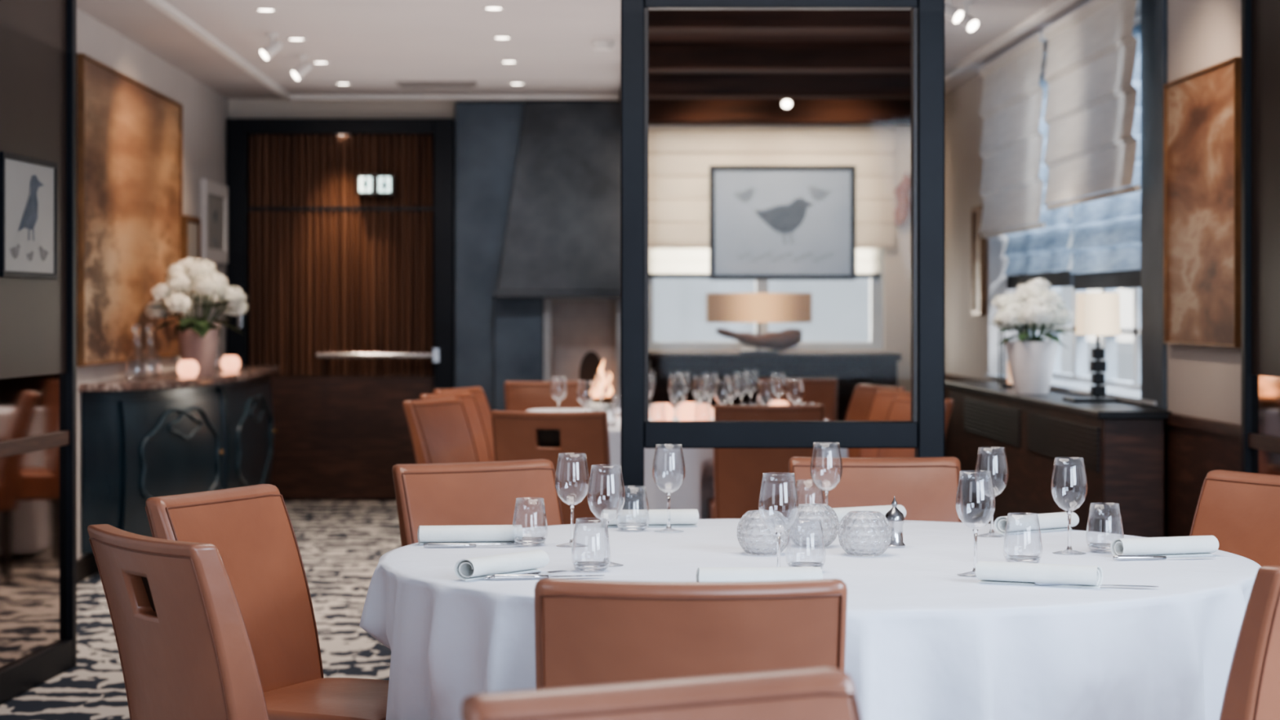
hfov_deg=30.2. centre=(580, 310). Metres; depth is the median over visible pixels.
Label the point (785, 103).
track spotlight
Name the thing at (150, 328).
glass carafe
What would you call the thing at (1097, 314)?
table lamp
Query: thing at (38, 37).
glass partition
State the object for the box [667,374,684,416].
wine glass
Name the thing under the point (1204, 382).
wall
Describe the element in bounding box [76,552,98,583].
baseboard
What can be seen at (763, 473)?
bowl
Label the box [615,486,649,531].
tumbler
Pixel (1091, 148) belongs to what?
blind
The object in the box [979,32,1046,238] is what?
blind
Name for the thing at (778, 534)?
wine glass
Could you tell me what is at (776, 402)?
votive holder
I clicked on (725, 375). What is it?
wine glass
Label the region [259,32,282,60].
track spotlight
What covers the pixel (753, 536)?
votive holder
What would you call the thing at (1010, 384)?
candle lantern
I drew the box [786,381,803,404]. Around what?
wine glass
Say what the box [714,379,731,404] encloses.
wine glass
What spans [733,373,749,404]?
wine glass
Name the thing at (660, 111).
ceiling beam
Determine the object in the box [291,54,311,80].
track spotlight
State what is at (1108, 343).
window
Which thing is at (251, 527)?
dining chair
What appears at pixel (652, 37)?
trim
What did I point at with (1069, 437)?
grille
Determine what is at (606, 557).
wine glass
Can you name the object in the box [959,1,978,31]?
track spotlight
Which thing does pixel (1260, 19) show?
door frame
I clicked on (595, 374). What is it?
bowl
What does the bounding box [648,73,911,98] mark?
trim
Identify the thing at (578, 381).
wine glass
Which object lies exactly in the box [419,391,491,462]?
dining chair
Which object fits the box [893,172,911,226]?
carving
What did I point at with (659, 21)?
trim
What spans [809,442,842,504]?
wine glass
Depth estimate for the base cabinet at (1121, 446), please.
10.25 m
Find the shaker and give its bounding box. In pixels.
[884,496,905,547]
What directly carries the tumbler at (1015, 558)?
on the tablecloth at (925, 640)
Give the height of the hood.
1.280 m
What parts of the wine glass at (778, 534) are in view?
stem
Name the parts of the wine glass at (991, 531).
stem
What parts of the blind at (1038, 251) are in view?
head rail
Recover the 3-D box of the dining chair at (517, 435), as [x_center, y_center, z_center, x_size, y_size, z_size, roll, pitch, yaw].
[-0.072,0.815,9.192,0.444,0.870,0.577,0,0,11]
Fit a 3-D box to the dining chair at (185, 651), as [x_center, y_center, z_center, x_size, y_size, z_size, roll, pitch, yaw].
[-0.530,0.815,4.168,0.577,0.870,0.444,0,0,-34]
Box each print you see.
[0,151,57,279]
[208,193,224,250]
[709,165,856,279]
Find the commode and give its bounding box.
[79,365,278,553]
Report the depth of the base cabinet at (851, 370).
15.12 m
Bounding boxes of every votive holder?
[177,360,199,377]
[220,355,240,371]
[649,403,674,420]
[675,401,695,420]
[688,403,713,420]
[736,510,790,555]
[767,400,788,405]
[787,503,839,547]
[837,511,892,556]
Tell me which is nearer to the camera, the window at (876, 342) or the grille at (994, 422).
the grille at (994, 422)
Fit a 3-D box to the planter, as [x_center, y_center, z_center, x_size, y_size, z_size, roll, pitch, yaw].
[2.150,0.275,11.300,0.260,0.250,0.260,0,0,0]
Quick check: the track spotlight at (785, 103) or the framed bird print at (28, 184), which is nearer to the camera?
the framed bird print at (28, 184)
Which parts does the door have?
handle, transom rail, fluted panel, kick panel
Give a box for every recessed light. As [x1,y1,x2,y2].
[255,8,276,12]
[286,37,306,40]
[311,61,329,63]
[335,82,351,84]
[482,6,504,10]
[492,35,511,39]
[500,60,518,63]
[508,82,524,84]
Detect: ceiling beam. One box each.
[648,43,911,73]
[648,98,911,124]
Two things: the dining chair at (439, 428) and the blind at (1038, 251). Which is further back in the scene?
the blind at (1038, 251)
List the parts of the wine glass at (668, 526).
stem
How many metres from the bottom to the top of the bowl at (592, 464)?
0.110 m
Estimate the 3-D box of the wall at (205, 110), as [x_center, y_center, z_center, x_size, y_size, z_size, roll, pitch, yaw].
[-2.370,-0.070,7.350,0.100,2.640,16.700,0,0,0]
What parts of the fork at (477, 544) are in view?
handle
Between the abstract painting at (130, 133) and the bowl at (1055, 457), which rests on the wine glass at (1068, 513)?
the bowl at (1055, 457)
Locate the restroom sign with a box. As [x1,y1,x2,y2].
[356,174,395,195]
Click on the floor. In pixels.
(341, 543)
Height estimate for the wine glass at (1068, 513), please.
0.196 m
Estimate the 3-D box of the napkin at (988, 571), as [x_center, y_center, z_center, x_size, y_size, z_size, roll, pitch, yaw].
[0.831,0.480,4.302,0.224,0.040,0.049,0,0,24]
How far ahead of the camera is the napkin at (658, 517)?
5.44 m
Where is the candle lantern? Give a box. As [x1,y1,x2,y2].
[998,325,1026,388]
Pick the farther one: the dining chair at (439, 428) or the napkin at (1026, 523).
the dining chair at (439, 428)
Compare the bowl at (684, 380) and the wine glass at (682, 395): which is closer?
the bowl at (684, 380)
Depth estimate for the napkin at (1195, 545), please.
4.79 m
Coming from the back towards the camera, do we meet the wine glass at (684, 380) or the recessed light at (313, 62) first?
the recessed light at (313, 62)
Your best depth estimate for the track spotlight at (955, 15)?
10.37 m
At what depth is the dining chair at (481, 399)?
11.69 m
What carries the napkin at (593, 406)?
on the tablecloth at (696, 487)
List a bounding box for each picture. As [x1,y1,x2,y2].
[182,215,200,293]
[200,178,227,263]
[971,204,986,315]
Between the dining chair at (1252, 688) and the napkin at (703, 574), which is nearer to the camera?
the dining chair at (1252, 688)
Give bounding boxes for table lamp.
[706,293,812,353]
[1062,293,1120,402]
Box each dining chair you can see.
[87,524,269,719]
[145,484,388,719]
[391,458,564,546]
[402,397,478,463]
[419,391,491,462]
[433,386,494,461]
[461,666,861,719]
[490,409,618,524]
[504,380,587,411]
[533,577,847,689]
[706,404,824,519]
[757,377,837,420]
[788,456,963,522]
[844,383,905,457]
[857,389,911,457]
[876,395,953,457]
[1189,469,1279,566]
[1218,565,1279,719]
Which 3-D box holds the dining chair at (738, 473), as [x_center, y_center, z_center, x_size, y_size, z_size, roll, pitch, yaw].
[0.760,0.815,9.797,0.444,0.870,0.577,0,0,0]
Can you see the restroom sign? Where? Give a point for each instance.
(366, 184)
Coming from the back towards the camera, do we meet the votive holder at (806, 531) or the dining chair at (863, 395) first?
the dining chair at (863, 395)
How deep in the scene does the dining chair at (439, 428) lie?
10.09 m
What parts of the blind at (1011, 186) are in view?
head rail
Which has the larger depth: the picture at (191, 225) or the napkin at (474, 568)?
the picture at (191, 225)
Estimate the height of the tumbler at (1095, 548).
0.100 m
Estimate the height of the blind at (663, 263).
0.930 m
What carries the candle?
on the candle lantern
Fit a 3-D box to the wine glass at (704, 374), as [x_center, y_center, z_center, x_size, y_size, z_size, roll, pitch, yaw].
[0.620,0.402,11.350,0.074,0.196,0.074,0,0,19]
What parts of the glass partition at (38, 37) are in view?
smoked panel, rail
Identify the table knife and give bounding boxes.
[423,542,527,547]
[489,574,604,580]
[1035,582,1158,587]
[1112,555,1215,560]
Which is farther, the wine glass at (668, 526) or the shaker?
the wine glass at (668, 526)
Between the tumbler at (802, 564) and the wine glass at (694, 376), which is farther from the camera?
the wine glass at (694, 376)
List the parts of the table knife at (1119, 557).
handle, blade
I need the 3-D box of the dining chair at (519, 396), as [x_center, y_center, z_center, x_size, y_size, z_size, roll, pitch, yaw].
[-0.153,0.815,12.506,0.444,0.870,0.576,0,0,-9]
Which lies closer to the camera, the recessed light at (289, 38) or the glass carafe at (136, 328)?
the glass carafe at (136, 328)
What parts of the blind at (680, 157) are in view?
head rail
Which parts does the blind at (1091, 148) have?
head rail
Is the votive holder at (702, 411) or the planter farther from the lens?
the planter
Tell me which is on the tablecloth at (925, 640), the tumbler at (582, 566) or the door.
the tumbler at (582, 566)
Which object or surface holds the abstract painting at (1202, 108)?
attached to the wall at (1204, 382)
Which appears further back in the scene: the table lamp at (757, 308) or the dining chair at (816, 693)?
the table lamp at (757, 308)
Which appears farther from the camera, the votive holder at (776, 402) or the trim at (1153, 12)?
the votive holder at (776, 402)
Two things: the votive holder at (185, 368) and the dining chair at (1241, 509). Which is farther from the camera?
the votive holder at (185, 368)
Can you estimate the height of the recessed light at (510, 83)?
0.006 m
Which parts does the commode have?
door panel, moulding, door panel, moulding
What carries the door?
in the wall at (896, 260)
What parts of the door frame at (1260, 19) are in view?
frame, rail, smoked panel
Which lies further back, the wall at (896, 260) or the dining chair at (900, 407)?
the wall at (896, 260)
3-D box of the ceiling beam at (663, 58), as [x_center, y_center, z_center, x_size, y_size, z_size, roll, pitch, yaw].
[0.999,-1.285,12.100,1.478,0.130,0.240,0,0,0]
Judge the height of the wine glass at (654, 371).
0.196 m
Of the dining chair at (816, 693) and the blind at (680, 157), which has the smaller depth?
the dining chair at (816, 693)
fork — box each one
[462,542,545,545]
[483,569,570,579]
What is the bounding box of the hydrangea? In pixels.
[989,277,1075,394]
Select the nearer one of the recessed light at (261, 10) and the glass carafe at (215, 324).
the recessed light at (261, 10)
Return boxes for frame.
[620,0,944,509]
[1240,0,1279,475]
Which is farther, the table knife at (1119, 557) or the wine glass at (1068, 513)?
the wine glass at (1068, 513)
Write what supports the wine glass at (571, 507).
on the tablecloth at (925, 640)
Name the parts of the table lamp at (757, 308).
lamp shade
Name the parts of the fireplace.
stone frame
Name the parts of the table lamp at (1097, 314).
stem, lamp shade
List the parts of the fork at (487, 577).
handle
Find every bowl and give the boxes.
[554,452,589,505]
[586,464,625,521]
[593,373,609,396]
[652,444,684,493]
[669,380,686,406]
[758,472,798,532]
[955,470,995,529]
[974,446,1008,497]
[1050,457,1088,511]
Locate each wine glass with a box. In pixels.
[550,377,566,412]
[554,452,589,546]
[576,381,594,411]
[586,464,625,566]
[593,373,609,411]
[648,371,655,408]
[652,444,684,532]
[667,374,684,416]
[669,380,686,420]
[675,372,690,401]
[692,376,708,403]
[702,373,717,405]
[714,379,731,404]
[723,375,739,404]
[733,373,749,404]
[742,370,758,404]
[757,381,775,405]
[758,472,798,567]
[770,373,786,399]
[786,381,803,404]
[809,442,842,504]
[955,470,995,576]
[974,446,1008,537]
[1050,457,1088,554]
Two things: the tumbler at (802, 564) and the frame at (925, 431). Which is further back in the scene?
the frame at (925, 431)
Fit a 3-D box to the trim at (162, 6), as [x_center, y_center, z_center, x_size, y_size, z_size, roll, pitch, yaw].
[0.110,-1.375,7.175,4.040,0.030,16.350,0,0,0]
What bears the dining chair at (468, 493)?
on the floor
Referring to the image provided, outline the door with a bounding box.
[226,118,454,499]
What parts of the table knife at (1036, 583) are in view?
handle, blade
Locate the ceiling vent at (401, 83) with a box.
[395,80,476,87]
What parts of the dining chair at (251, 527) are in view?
backrest, seat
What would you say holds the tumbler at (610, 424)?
on the tablecloth at (696, 487)
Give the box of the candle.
[1007,360,1013,383]
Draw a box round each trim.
[146,0,619,100]
[619,33,911,101]
[648,10,911,33]
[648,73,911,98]
[944,0,1075,81]
[944,373,987,457]
[983,373,1156,405]
[1141,0,1167,409]
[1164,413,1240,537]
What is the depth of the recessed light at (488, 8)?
10.90 m
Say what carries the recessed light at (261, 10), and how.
in the ceiling
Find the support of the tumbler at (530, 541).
on the tablecloth at (925, 640)
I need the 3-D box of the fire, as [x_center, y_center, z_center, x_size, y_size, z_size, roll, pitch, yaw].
[0.110,0.482,15.412,0.226,0.326,0.183,0,0,0]
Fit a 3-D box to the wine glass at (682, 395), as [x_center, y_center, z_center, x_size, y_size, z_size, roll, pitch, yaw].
[0.500,0.402,11.600,0.074,0.196,0.074,0,0,19]
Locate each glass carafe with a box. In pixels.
[124,323,149,379]
[137,323,162,377]
[213,321,225,369]
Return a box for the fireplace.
[454,101,620,410]
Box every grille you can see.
[963,397,1020,448]
[1026,411,1099,473]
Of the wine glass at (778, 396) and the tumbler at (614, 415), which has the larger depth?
the wine glass at (778, 396)
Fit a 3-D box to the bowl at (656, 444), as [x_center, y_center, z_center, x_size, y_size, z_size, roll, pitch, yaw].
[0.199,0.359,5.350,0.074,0.110,0.074,0,0,0]
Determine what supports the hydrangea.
on the base cabinet at (1121, 446)
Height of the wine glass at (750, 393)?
0.196 m
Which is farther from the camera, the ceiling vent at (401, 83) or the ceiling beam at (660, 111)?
the ceiling beam at (660, 111)
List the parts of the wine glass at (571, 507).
stem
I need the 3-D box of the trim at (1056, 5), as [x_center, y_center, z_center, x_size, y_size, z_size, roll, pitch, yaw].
[2.150,-1.375,7.175,0.040,0.030,16.350,0,0,0]
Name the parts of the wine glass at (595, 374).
stem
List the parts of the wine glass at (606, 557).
stem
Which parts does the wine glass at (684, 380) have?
stem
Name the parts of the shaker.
lid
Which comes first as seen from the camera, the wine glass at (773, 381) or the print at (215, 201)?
the wine glass at (773, 381)
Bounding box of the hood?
[494,101,620,297]
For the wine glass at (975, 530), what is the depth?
4.46 m
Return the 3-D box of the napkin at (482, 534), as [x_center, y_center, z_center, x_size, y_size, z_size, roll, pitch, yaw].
[-0.235,0.480,5.062,0.224,0.040,0.049,0,0,-6]
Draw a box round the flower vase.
[145,257,248,375]
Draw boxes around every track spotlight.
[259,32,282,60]
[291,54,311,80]
[781,98,792,108]
[944,0,963,23]
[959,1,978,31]
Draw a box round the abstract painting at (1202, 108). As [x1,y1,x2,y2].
[1163,57,1240,347]
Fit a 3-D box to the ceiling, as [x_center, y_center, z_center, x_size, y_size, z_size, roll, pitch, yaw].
[0.120,-1.440,7.350,5.080,0.100,16.700,0,0,0]
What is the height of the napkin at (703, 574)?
0.040 m
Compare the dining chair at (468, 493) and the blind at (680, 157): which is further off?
the blind at (680, 157)
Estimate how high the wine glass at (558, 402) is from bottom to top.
0.196 m
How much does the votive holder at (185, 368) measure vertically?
0.088 m
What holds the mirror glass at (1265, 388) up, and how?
attached to the door frame at (1260, 19)
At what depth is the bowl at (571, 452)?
5.01 m
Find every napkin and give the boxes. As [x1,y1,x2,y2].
[417,524,523,544]
[453,549,549,581]
[588,402,613,412]
[600,509,698,527]
[695,566,822,582]
[831,504,906,523]
[975,560,1102,588]
[994,511,1079,534]
[1110,535,1218,556]
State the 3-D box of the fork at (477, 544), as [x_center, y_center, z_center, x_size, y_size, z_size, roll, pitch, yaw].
[-0.172,0.495,5.014,0.195,0.008,0.023,0,0,-10]
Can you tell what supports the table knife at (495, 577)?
on the tablecloth at (925, 640)
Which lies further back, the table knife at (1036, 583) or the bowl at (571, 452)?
the bowl at (571, 452)
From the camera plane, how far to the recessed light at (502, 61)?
13.23 m
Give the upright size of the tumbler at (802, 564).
0.100 m
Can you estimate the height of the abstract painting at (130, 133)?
1.440 m
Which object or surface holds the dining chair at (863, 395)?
on the floor
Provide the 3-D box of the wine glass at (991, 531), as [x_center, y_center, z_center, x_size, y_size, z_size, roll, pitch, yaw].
[0.909,0.402,5.240,0.074,0.196,0.074,0,0,-44]
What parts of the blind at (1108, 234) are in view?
head rail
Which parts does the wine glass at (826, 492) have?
stem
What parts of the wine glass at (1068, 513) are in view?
stem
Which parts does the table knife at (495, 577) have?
handle, blade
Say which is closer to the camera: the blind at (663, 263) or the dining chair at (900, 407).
the dining chair at (900, 407)
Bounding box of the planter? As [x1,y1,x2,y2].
[1004,341,1058,394]
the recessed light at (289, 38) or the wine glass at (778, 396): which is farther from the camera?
the recessed light at (289, 38)
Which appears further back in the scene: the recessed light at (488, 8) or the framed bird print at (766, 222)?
the framed bird print at (766, 222)
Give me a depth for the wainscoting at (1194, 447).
9.08 m
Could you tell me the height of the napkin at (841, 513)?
0.040 m
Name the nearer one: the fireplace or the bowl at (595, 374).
the bowl at (595, 374)
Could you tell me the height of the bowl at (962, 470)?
0.110 m
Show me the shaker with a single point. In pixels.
(895, 517)
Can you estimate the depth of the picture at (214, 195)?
14.83 m
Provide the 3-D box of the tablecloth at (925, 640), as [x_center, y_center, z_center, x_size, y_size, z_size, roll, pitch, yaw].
[0.491,0.860,4.833,1.853,0.720,1.823,0,0,-33]
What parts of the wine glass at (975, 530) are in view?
stem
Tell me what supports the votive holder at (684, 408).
on the tablecloth at (696, 487)
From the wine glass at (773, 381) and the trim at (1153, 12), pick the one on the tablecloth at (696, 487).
the wine glass at (773, 381)
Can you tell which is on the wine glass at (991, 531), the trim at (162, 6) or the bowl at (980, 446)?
the bowl at (980, 446)
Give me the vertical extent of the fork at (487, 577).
0.008 m
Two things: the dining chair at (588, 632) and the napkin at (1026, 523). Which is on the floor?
the dining chair at (588, 632)
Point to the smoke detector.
(597, 45)
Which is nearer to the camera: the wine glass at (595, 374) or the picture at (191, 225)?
the wine glass at (595, 374)
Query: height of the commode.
0.910 m
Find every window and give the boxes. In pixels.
[648,248,883,349]
[1025,204,1141,391]
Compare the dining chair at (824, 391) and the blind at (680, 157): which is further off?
the blind at (680, 157)
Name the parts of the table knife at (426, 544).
handle, blade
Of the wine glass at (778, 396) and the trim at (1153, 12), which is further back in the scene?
the wine glass at (778, 396)
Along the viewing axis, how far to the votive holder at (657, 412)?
10.46 m
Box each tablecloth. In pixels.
[359,518,1260,719]
[526,408,848,519]
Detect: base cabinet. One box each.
[648,352,902,420]
[944,381,1171,537]
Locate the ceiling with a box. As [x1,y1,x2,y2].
[76,0,1092,98]
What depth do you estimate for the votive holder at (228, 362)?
13.16 m
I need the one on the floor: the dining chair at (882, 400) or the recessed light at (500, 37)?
the dining chair at (882, 400)
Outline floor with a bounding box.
[0,499,401,719]
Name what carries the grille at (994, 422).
attached to the base cabinet at (1121, 446)
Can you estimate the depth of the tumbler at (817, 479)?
5.57 m
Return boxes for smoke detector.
[591,40,614,50]
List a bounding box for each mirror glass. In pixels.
[0,373,66,670]
[1252,374,1279,475]
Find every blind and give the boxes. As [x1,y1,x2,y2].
[648,124,895,248]
[648,248,880,278]
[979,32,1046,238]
[1003,66,1075,288]
[1043,0,1140,209]
[1070,17,1141,289]
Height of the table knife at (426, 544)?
0.011 m
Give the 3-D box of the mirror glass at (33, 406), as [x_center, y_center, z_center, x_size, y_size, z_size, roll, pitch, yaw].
[-1.900,0.685,7.015,0.012,0.930,2.538,0,0,4]
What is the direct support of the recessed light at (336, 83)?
in the ceiling
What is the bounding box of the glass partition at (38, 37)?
[0,0,76,705]
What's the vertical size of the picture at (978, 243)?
0.640 m
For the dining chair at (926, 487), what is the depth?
6.10 m
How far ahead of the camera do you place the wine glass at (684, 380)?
10.20 m
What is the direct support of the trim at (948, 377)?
attached to the wall at (1204, 382)
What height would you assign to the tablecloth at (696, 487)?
0.720 m
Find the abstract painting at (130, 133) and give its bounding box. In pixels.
[76,53,182,366]
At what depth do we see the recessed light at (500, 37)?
12.08 m
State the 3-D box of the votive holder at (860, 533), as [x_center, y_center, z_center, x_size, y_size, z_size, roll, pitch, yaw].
[0.580,0.456,4.840,0.110,0.088,0.110,0,0,-28]
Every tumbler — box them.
[511,497,547,546]
[571,517,611,572]
[600,403,617,426]
[610,395,620,417]
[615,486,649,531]
[785,518,826,569]
[792,479,825,508]
[1003,513,1042,563]
[1085,502,1124,553]
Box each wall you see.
[76,8,228,559]
[228,98,911,407]
[944,0,1240,424]
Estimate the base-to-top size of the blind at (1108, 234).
1.180 m
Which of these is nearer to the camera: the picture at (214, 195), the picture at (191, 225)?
the picture at (191, 225)
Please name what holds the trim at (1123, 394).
attached to the wall at (1204, 382)
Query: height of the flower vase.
0.604 m
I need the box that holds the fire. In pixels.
[586,359,614,408]

